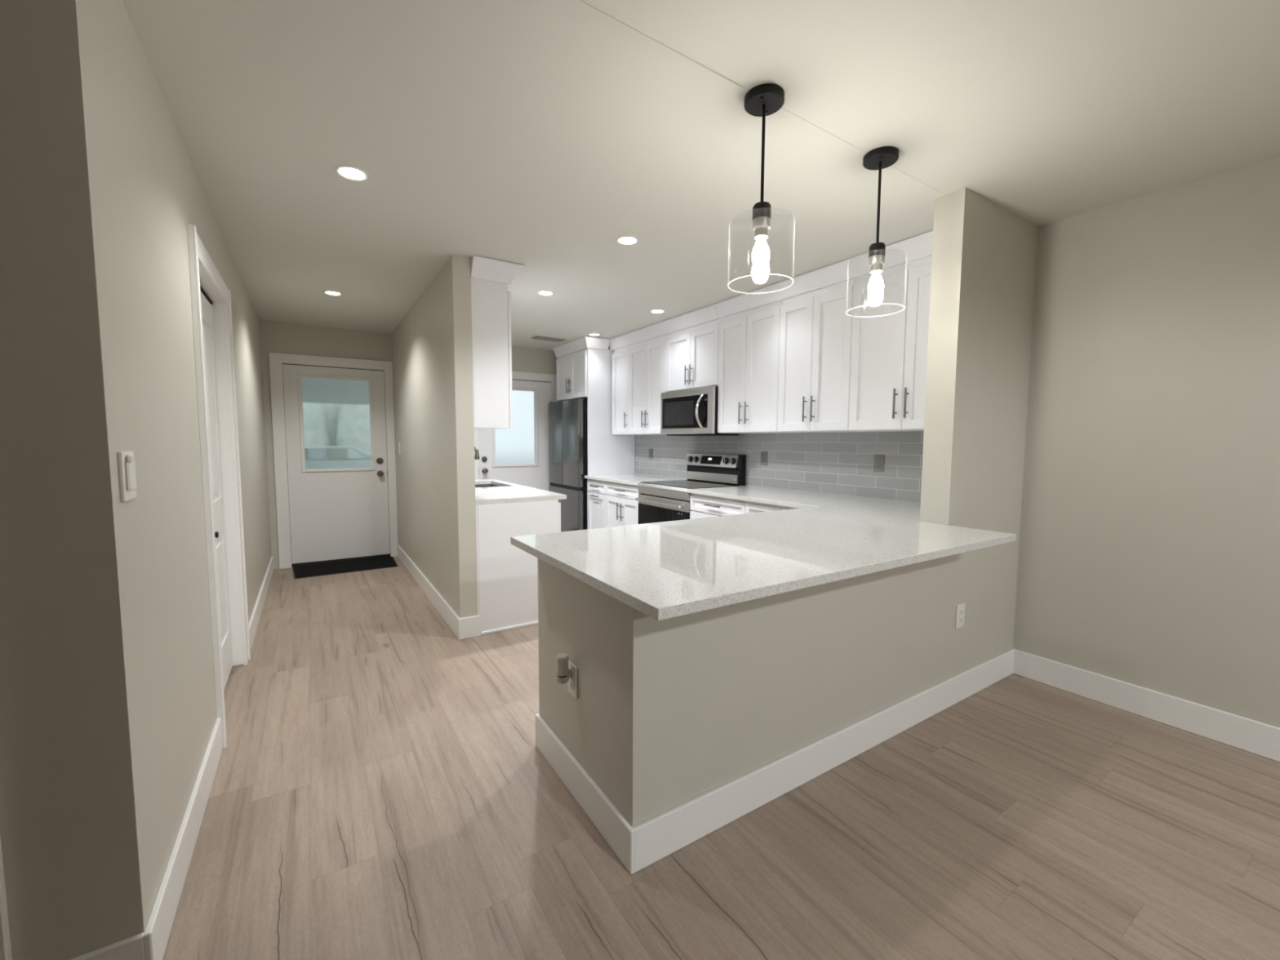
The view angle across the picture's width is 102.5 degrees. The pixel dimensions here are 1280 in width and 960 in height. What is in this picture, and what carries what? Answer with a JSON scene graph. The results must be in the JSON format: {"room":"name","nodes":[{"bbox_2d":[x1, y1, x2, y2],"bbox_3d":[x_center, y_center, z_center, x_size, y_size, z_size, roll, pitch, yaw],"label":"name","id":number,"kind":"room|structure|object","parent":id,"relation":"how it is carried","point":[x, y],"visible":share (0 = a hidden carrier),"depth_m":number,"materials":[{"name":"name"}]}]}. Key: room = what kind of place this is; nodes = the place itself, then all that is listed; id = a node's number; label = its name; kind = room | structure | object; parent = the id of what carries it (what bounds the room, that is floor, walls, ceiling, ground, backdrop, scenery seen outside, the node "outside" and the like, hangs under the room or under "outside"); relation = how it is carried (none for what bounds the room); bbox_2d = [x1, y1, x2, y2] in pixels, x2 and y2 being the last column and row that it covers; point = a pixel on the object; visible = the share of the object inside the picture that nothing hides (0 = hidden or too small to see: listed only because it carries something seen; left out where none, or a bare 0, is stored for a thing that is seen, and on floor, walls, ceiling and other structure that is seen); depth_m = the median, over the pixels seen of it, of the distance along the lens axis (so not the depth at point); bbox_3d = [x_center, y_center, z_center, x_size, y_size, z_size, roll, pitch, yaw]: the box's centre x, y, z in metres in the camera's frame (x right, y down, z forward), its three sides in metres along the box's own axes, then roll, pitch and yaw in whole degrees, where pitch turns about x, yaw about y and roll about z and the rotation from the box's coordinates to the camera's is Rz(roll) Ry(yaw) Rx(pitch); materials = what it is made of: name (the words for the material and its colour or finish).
{"room":"kitchen","nodes":[
{"label":"kitchen","id":0,"kind":"room"},
{"bbox_2d":[0,0,156,959],"bbox_3d":[-2.480,0.036,0.378,3.022,2.462,0.120,-3,5,-32],"label":"wall","id":1,"kind":"structure","parent":0,"point":[76,831],"depth_m":1.10,"materials":[{"name":"beige paint"}]},
{"bbox_2d":[0,836,12,959],"bbox_3d":[-1.384,0.175,1.008,0.097,2.100,0.020,-3,5,-32],"label":"door frame","id":2,"kind":"structure","parent":1,"relation":"attached to","point":[5,941],"depth_m":1.09,"materials":[{"name":"white paint"}]},
{"bbox_2d":[93,0,271,893],"bbox_3d":[-2.800,-0.163,2.984,0.750,2.462,4.630,-3,5,-32],"label":"wall","id":3,"kind":"structure","parent":0,"point":[154,188],"depth_m":1.58,"materials":[{"name":"beige paint"}]},
{"bbox_2d":[117,450,137,502],"bbox_3d":[-1.223,-0.010,1.233,0.018,0.117,0.098,-3,5,-32],"label":"light switch","id":4,"kind":"object","parent":3,"relation":"attached to","point":[126,464],"visible":1,"depth_m":1.21,"materials":[{"name":"white plastic"}]},
{"bbox_2d":[70,717,222,959],"bbox_3d":[-1.555,1.109,1.635,0.222,0.140,1.125,-3,5,-32],"label":"baseboard","id":5,"kind":"structure","parent":3,"relation":"attached to","point":[149,944],"depth_m":1.41,"materials":[{"name":"white paint"}]},
{"bbox_2d":[200,284,232,689],"bbox_3d":[-2.096,0.074,2.505,0.062,2.028,0.859,-3,5,-32],"label":"door","id":6,"kind":"structure","parent":3,"relation":"in","point":[206,302],"depth_m":2.71,"materials":[{"name":"white paint"}]},
{"bbox_2d":[186,223,250,748],"bbox_3d":[-2.095,0.036,2.502,0.145,2.145,1.055,-3,5,-32],"label":"door frame","id":7,"kind":"structure","parent":3,"relation":"attached to","point":[203,272],"depth_m":2.82,"materials":[{"name":"white paint"}]},
{"bbox_2d":[248,555,274,652],"bbox_3d":[-3.020,0.915,4.115,0.015,0.140,2.535,-3,5,-32],"label":"baseboard","id":8,"kind":"structure","parent":3,"relation":"attached to","point":[255,615],"depth_m":3.81,"materials":[{"name":"white paint"}]},
{"bbox_2d":[259,320,557,568],"bbox_3d":[-2.149,-0.401,6.161,4.178,2.462,0.140,-3,5,-32],"label":"wall","id":9,"kind":"structure","parent":0,"point":[275,336],"depth_m":5.25,"materials":[{"name":"beige paint"}]},
{"bbox_2d":[268,351,398,568],"bbox_3d":[-3.184,-0.198,5.420,1.101,2.160,0.018,-3,5,-32],"label":"door frame","id":10,"kind":"structure","parent":9,"relation":"attached to","point":[276,360],"depth_m":5.21,"materials":[{"name":"white paint"}]},
{"bbox_2d":[282,363,390,567],"bbox_3d":[-3.194,-0.168,5.459,0.967,2.095,0.205,-3,5,-32],"label":"door","id":11,"kind":"structure","parent":9,"relation":"in","point":[335,417],"depth_m":5.42,"materials":[{"name":"white paint"}]},
{"bbox_2d":[478,379,551,490],"bbox_3d":[-1.571,-0.239,6.493,0.996,2.095,0.205,-3,5,-32],"label":"door","id":12,"kind":"structure","parent":9,"relation":"in","point":[518,454],"depth_m":6.50,"materials":[{"name":"white paint"}]},
{"bbox_2d":[474,371,557,479],"bbox_3d":[-1.554,-0.269,6.459,1.135,2.160,0.018,-3,5,-32],"label":"door frame","id":13,"kind":"structure","parent":9,"relation":"attached to","point":[551,378],"depth_m":6.48,"materials":[{"name":"white paint"}]},
{"bbox_2d":[391,254,477,617],"bbox_3d":[-1.908,-0.277,4.543,0.112,2.462,2.895,-3,5,-32],"label":"wall","id":14,"kind":"structure","parent":0,"point":[432,347],"depth_m":3.70,"materials":[{"name":"beige paint"}]},
{"bbox_2d":[396,543,480,639],"bbox_3d":[-1.904,0.882,4.616,0.142,0.140,2.890,-3,5,-32],"label":"baseboard","id":15,"kind":"structure","parent":14,"relation":"attached to","point":[464,628],"depth_m":3.74,"materials":[{"name":"white paint"}]},
{"bbox_2d":[471,278,512,430],"bbox_3d":[-1.194,-0.857,3.769,0.301,0.962,0.868,-3,5,-32],"label":"upper cabinet","id":16,"kind":"object","parent":14,"relation":"attached to","point":[491,301],"visible":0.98,"depth_m":3.39,"materials":[{"name":"white paint"}]},
{"bbox_2d":[470,255,524,286],"bbox_3d":[-1.157,-1.382,3.701,0.329,0.114,0.953,-3,5,-32],"label":"crown molding","id":17,"kind":"structure","parent":16,"relation":"on","point":[482,268],"depth_m":3.32,"materials":[{"name":"white paint"}]},
{"bbox_2d":[122,0,1279,351],"bbox_3d":[-0.412,-1.262,0.559,7.200,0.121,11.150,-3,5,-32],"label":"ceiling","id":18,"kind":"structure","parent":0,"point":[538,135],"depth_m":1.89,"materials":[{"name":"white paint"}]},
{"bbox_2d":[324,290,342,295],"bbox_3d":[-2.422,-1.474,4.054,0.124,0.008,0.124,-3,5,-32],"label":"recessed light","id":19,"kind":"object","parent":18,"relation":"in","point":[328,292],"visible":1,"depth_m":4.05,"materials":[{"name":"white paint"}]},
{"bbox_2d":[335,164,368,181],"bbox_3d":[-1.250,-1.330,2.230,0.124,0.008,0.124,-3,5,-32],"label":"recessed light","id":20,"kind":"object","parent":18,"relation":"in","point":[350,172],"visible":1,"depth_m":2.22,"materials":[{"name":"white paint"}]},
{"bbox_2d":[537,290,553,295],"bbox_3d":[-0.740,-1.464,4.027,0.124,0.008,0.124,-3,5,-32],"label":"recessed light","id":21,"kind":"object","parent":18,"relation":"in","point":[540,292],"visible":1,"depth_m":4.02,"materials":[{"name":"white paint"}]},
{"bbox_2d":[530,335,566,342],"bbox_3d":[-1.037,-1.598,5.839,0.366,0.014,0.160,-3,5,-32],"label":"ceiling vent","id":22,"kind":"object","parent":18,"relation":"in","point":[536,337],"visible":1,"depth_m":5.81,"materials":[{"name":"grey metal"}]},
{"bbox_2d":[588,333,599,336],"bbox_3d":[-0.496,-1.582,5.594,0.124,0.008,0.124,-3,5,-32],"label":"recessed light","id":23,"kind":"object","parent":18,"relation":"in","point":[590,334],"visible":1,"depth_m":5.58,"materials":[{"name":"white paint"}]},
{"bbox_2d":[616,235,638,244],"bbox_3d":[-0.073,-1.381,2.963,0.124,0.008,0.124,-3,5,-32],"label":"recessed light","id":24,"kind":"object","parent":18,"relation":"in","point":[625,240],"visible":1,"depth_m":2.96,"materials":[{"name":"white paint"}]},
{"bbox_2d":[650,309,664,313],"bbox_3d":[0.157,-1.503,4.583,0.124,0.008,0.124,-3,5,-32],"label":"recessed light","id":25,"kind":"object","parent":18,"relation":"in","point":[654,311],"visible":1,"depth_m":4.58,"materials":[{"name":"white paint"}]},
{"bbox_2d":[552,231,933,357],"bbox_3d":[0.341,-1.440,4.555,0.399,0.114,4.694,-3,5,-32],"label":"crown molding","id":26,"kind":"structure","parent":18,"relation":"attached to","point":[920,246],"depth_m":3.80,"materials":[{"name":"white paint"}]},
{"bbox_2d":[751,270,768,276],"bbox_3d":[0.825,-1.420,3.534,0.124,0.008,0.124,-3,5,-32],"label":"recessed light","id":27,"kind":"object","parent":18,"relation":"in","point":[758,273],"visible":1,"depth_m":3.52,"materials":[{"name":"white paint"}]},
{"bbox_2d":[743,83,784,266],"bbox_3d":[0.416,-0.981,1.751,0.221,0.614,0.221,-3,5,-32],"label":"pendant lamp","id":28,"kind":"object","parent":18,"relation":"hanging from","point":[762,100],"visible":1,"depth_m":1.74,"materials":[{"name":"black metal"}]},
{"bbox_2d":[752,201,771,239],"bbox_3d":[0.416,-0.884,1.758,0.062,0.109,0.062,-3,5,-32],"label":"socket","id":29,"kind":"object","parent":28,"relation":"attached to","point":[762,211],"depth_m":1.74,"materials":[{"name":"silver metal"}]},
{"bbox_2d":[862,146,898,296],"bbox_3d":[0.971,-1.005,2.099,0.221,0.614,0.221,-3,5,-32],"label":"pendant lamp","id":30,"kind":"object","parent":18,"relation":"hanging from","point":[879,158],"visible":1,"depth_m":2.08,"materials":[{"name":"black metal"}]},
{"bbox_2d":[868,242,885,273],"bbox_3d":[0.971,-0.908,2.107,0.062,0.109,0.062,-3,5,-32],"label":"socket","id":31,"kind":"object","parent":30,"relation":"attached to","point":[877,251],"depth_m":2.09,"materials":[{"name":"silver metal"}]},
{"bbox_2d":[162,556,1279,959],"bbox_3d":[-0.423,1.302,0.754,7.200,0.100,11.150,-3,5,-32],"label":"floor","id":32,"kind":"structure","parent":0,"point":[383,788],"depth_m":1.71,"materials":[{"name":"brown wood"}]},
{"bbox_2d":[292,556,398,578],"bbox_3d":[-3.020,0.891,5.284,0.933,0.010,0.528,-3,5,-32],"label":"door mat","id":33,"kind":"object","parent":32,"relation":"on","point":[317,570],"visible":1,"depth_m":5.25,"materials":[{"name":"black rubber"}]},
{"bbox_2d":[475,499,560,635],"bbox_3d":[-1.287,0.533,4.332,0.644,0.884,1.786,-3,5,-32],"label":"base cabinet","id":34,"kind":"object","parent":32,"relation":"on","point":[507,575],"visible":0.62,"depth_m":3.53,"materials":[{"name":"white paint"}]},
{"bbox_2d":[475,479,566,504],"bbox_3d":[-1.290,0.076,4.310,0.652,0.030,1.789,-3,5,-32],"label":"countertop","id":35,"kind":"structure","parent":34,"relation":"on","point":[508,492],"depth_m":3.77,"materials":[{"name":"white stone"}]},
{"bbox_2d":[474,446,479,459],"bbox_3d":[-1.566,-0.153,4.497,0.325,0.396,0.073,-3,5,-32],"label":"faucet","id":36,"kind":"object","parent":35,"relation":"on","point":[477,454],"visible":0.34,"depth_m":4.56,"materials":[{"name":"silver metal"}]},
{"bbox_2d":[475,484,500,487],"bbox_3d":[-1.458,0.163,4.625,0.451,0.192,0.676,-3,5,-32],"label":"sink","id":37,"kind":"object","parent":35,"relation":"in","point":[476,485],"visible":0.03,"depth_m":4.97,"materials":[{"name":"silver metal"}]},
{"bbox_2d":[547,397,587,532],"bbox_3d":[-0.633,-0.085,6.389,0.710,1.771,0.880,-3,5,-32],"label":"refrigerator","id":38,"kind":"object","parent":32,"relation":"on","point":[568,419],"visible":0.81,"depth_m":6.01,"materials":[{"name":"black metal"}]},
{"bbox_2d":[555,347,635,491],"bbox_3d":[-0.576,-0.352,6.342,0.679,2.352,0.845,-3,5,-32],"label":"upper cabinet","id":39,"kind":"object","parent":32,"relation":"on","point":[587,373],"visible":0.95,"depth_m":5.93,"materials":[{"name":"white paint"}]},
{"bbox_2d":[586,478,607,528],"bbox_3d":[-0.232,0.422,5.856,0.677,0.884,0.440,-3,5,-32],"label":"base cabinet","id":40,"kind":"object","parent":32,"relation":"on","point":[596,495],"visible":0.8,"depth_m":5.70,"materials":[{"name":"white paint"}]},
{"bbox_2d":[605,481,640,527],"bbox_3d":[0.066,0.459,5.391,0.677,0.884,0.664,-3,5,-32],"label":"base cabinet","id":41,"kind":"object","parent":32,"relation":"on","point":[621,504],"visible":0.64,"depth_m":5.21,"materials":[{"name":"white paint"}]},
{"bbox_2d":[584,473,687,485],"bbox_3d":[-0.049,-0.012,5.545,0.672,0.030,1.106,-3,5,-32],"label":"countertop","id":42,"kind":"structure","parent":41,"relation":"on","point":[635,479],"depth_m":5.46,"materials":[{"name":"white stone"}]},
{"bbox_2d":[635,453,746,524],"bbox_3d":[0.436,0.341,4.757,0.707,1.158,0.776,-3,5,-32],"label":"stove","id":43,"kind":"object","parent":32,"relation":"on","point":[659,501],"visible":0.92,"depth_m":4.67,"materials":[{"name":"silver metal"}]},
{"bbox_2d":[640,480,737,488],"bbox_3d":[0.442,0.039,4.737,0.553,0.013,0.776,-3,5,-32],"label":"cooktop","id":44,"kind":"object","parent":43,"relation":"in","point":[673,484],"depth_m":4.69,"materials":[{"name":"black glass"}]},
{"bbox_2d":[689,493,747,519],"bbox_3d":[0.840,0.554,4.182,0.677,0.884,0.645,-3,5,-32],"label":"base cabinet","id":45,"kind":"object","parent":32,"relation":"on","point":[701,506],"visible":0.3,"depth_m":4.02,"materials":[{"name":"white paint"}]},
{"bbox_2d":[745,501,797,513],"bbox_3d":[1.199,0.598,3.621,0.677,0.884,0.686,-3,5,-32],"label":"base cabinet","id":46,"kind":"object","parent":32,"relation":"on","point":[751,507],"visible":0.09,"depth_m":3.59,"materials":[{"name":"white paint"}]},
{"bbox_2d":[537,556,946,826],"bbox_3d":[0.561,0.691,2.356,1.866,0.884,0.759,-3,5,-32],"label":"wall","id":47,"kind":"structure","parent":0,"point":[666,713],"depth_m":1.82,"materials":[{"name":"beige paint"}]},
{"bbox_2d":[568,661,577,699],"bbox_3d":[-0.248,0.732,1.884,0.010,0.118,0.076,-3,5,-32],"label":"outlet","id":48,"kind":"object","parent":47,"relation":"attached to","point":[573,680],"visible":0.92,"depth_m":1.87,"materials":[{"name":"white plastic"}]},
{"bbox_2d":[555,653,571,684],"bbox_3d":[-0.279,0.688,1.870,0.056,0.103,0.049,-3,5,-32],"label":"plug","id":49,"kind":"object","parent":48,"relation":"attached to","point":[563,673],"visible":1,"depth_m":1.85,"materials":[{"name":"grey plastic"}]},
{"bbox_2d":[569,671,573,690],"bbox_3d":[-0.250,0.732,1.883,0.004,0.068,0.035,-3,5,-32],"label":"receptacle","id":50,"kind":"object","parent":48,"relation":"attached to","point":[571,679],"depth_m":1.88,"materials":[{"name":"white plastic"}]},
{"bbox_2d":[510,485,1016,620],"bbox_3d":[0.499,0.191,2.904,2.599,0.030,2.375,-3,5,-32],"label":"countertop","id":51,"kind":"structure","parent":47,"relation":"on","point":[663,570],"depth_m":1.90,"materials":[{"name":"white stone"}]},
{"bbox_2d":[535,648,1014,874],"bbox_3d":[0.834,1.050,2.557,2.544,0.140,0.785,-3,5,-32],"label":"baseboard","id":52,"kind":"structure","parent":47,"relation":"attached to","point":[638,846],"depth_m":1.89,"materials":[{"name":"white paint"}]},
{"bbox_2d":[635,155,1279,728],"bbox_3d":[2.426,-0.101,2.468,0.201,2.462,11.150,-3,5,-32],"label":"wall","id":53,"kind":"structure","parent":0,"point":[1148,557],"depth_m":2.42,"materials":[{"name":"beige paint"}]},
{"bbox_2d":[612,345,633,435],"bbox_3d":[-0.096,-1.001,5.828,0.372,0.976,0.368,-3,5,-32],"label":"upper cabinet","id":54,"kind":"object","parent":53,"relation":"attached to","point":[620,357],"visible":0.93,"depth_m":5.77,"materials":[{"name":"white paint"}]},
{"bbox_2d":[628,333,667,435],"bbox_3d":[0.189,-0.966,5.383,0.372,0.976,0.688,-3,5,-32],"label":"upper cabinet","id":55,"kind":"object","parent":53,"relation":"attached to","point":[647,358],"visible":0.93,"depth_m":5.29,"materials":[{"name":"white paint"}]},
{"bbox_2d":[648,448,653,458],"bbox_3d":[0.122,-0.301,5.876,0.010,0.118,0.076,-3,5,-32],"label":"outlet","id":56,"kind":"object","parent":53,"relation":"attached to","point":[651,450],"visible":1,"depth_m":5.86,"materials":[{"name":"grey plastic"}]},
{"bbox_2d":[665,318,720,391],"bbox_3d":[0.583,-1.120,4.754,0.372,0.571,0.768,-3,5,-32],"label":"upper cabinet","id":57,"kind":"object","parent":53,"relation":"attached to","point":[691,353],"visible":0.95,"depth_m":4.64,"materials":[{"name":"white paint"}]},
{"bbox_2d":[660,386,745,435],"bbox_3d":[0.546,-0.619,4.770,0.454,0.412,0.766,-3,5,-32],"label":"microwave","id":58,"kind":"object","parent":57,"relation":"attached to","point":[693,411],"visible":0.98,"depth_m":4.62,"materials":[{"name":"silver metal"}]},
{"bbox_2d":[717,300,793,433],"bbox_3d":[0.970,-0.870,4.164,0.372,0.976,0.668,-3,5,-32],"label":"upper cabinet","id":59,"kind":"object","parent":53,"relation":"attached to","point":[749,340],"visible":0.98,"depth_m":4.06,"materials":[{"name":"white paint"}]},
{"bbox_2d":[760,451,767,465],"bbox_3d":[1.063,-0.185,4.407,0.010,0.118,0.076,-3,5,-32],"label":"outlet","id":60,"kind":"object","parent":53,"relation":"attached to","point":[763,454],"visible":1,"depth_m":4.40,"materials":[{"name":"grey plastic"}]},
{"bbox_2d":[762,454,765,462],"bbox_3d":[1.062,-0.185,4.406,0.004,0.068,0.035,-3,5,-32],"label":"receptacle","id":61,"kind":"object","parent":60,"relation":"attached to","point":[763,455],"depth_m":4.40,"materials":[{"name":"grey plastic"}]},
{"bbox_2d":[777,278,857,432],"bbox_3d":[1.313,-0.828,3.629,0.372,0.976,0.603,-3,5,-32],"label":"upper cabinet","id":62,"kind":"object","parent":53,"relation":"attached to","point":[815,348],"visible":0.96,"depth_m":3.52,"materials":[{"name":"white paint"}]},
{"bbox_2d":[873,454,884,471],"bbox_3d":[1.634,-0.115,3.516,0.010,0.118,0.076,-3,5,-32],"label":"outlet","id":63,"kind":"object","parent":53,"relation":"attached to","point":[878,460],"visible":1,"depth_m":3.51,"materials":[{"name":"grey plastic"}]},
{"bbox_2d":[875,457,880,468],"bbox_3d":[1.632,-0.115,3.515,0.004,0.068,0.035,-3,5,-32],"label":"receptacle","id":64,"kind":"object","parent":63,"relation":"attached to","point":[877,460],"depth_m":3.52,"materials":[{"name":"grey plastic"}]},
{"bbox_2d":[848,256,932,431],"bbox_3d":[1.664,-0.785,3.079,0.372,0.976,0.700,-3,5,-32],"label":"upper cabinet","id":65,"kind":"object","parent":53,"relation":"attached to","point":[890,328],"visible":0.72,"depth_m":3.08,"materials":[{"name":"white paint"}]},
{"bbox_2d":[1013,648,1279,762],"bbox_3d":[3.717,1.224,0.426,0.015,0.140,5.953,-3,5,-32],"label":"baseboard","id":66,"kind":"structure","parent":53,"relation":"attached to","point":[1251,735],"depth_m":2.42,"materials":[{"name":"white paint"}]},
{"bbox_2d":[920,186,1038,682],"bbox_3d":[1.770,-0.121,2.697,0.799,2.462,0.137,-3,5,-32],"label":"wall column","id":67,"kind":"structure","parent":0,"point":[984,259],"depth_m":2.54,"materials":[{"name":"beige paint"}]},
{"bbox_2d":[955,602,964,628],"bbox_3d":[1.598,0.676,2.563,0.076,0.118,0.010,-3,5,-32],"label":"outlet","id":68,"kind":"object","parent":67,"relation":"attached to","point":[960,610],"visible":1,"depth_m":2.55,"materials":[{"name":"white plastic"}]},
{"bbox_2d":[959,608,963,622],"bbox_3d":[1.599,0.676,2.561,0.035,0.068,0.004,-3,5,-32],"label":"receptacle","id":69,"kind":"object","parent":68,"relation":"attached to","point":[961,610],"depth_m":2.56,"materials":[{"name":"white plastic"}]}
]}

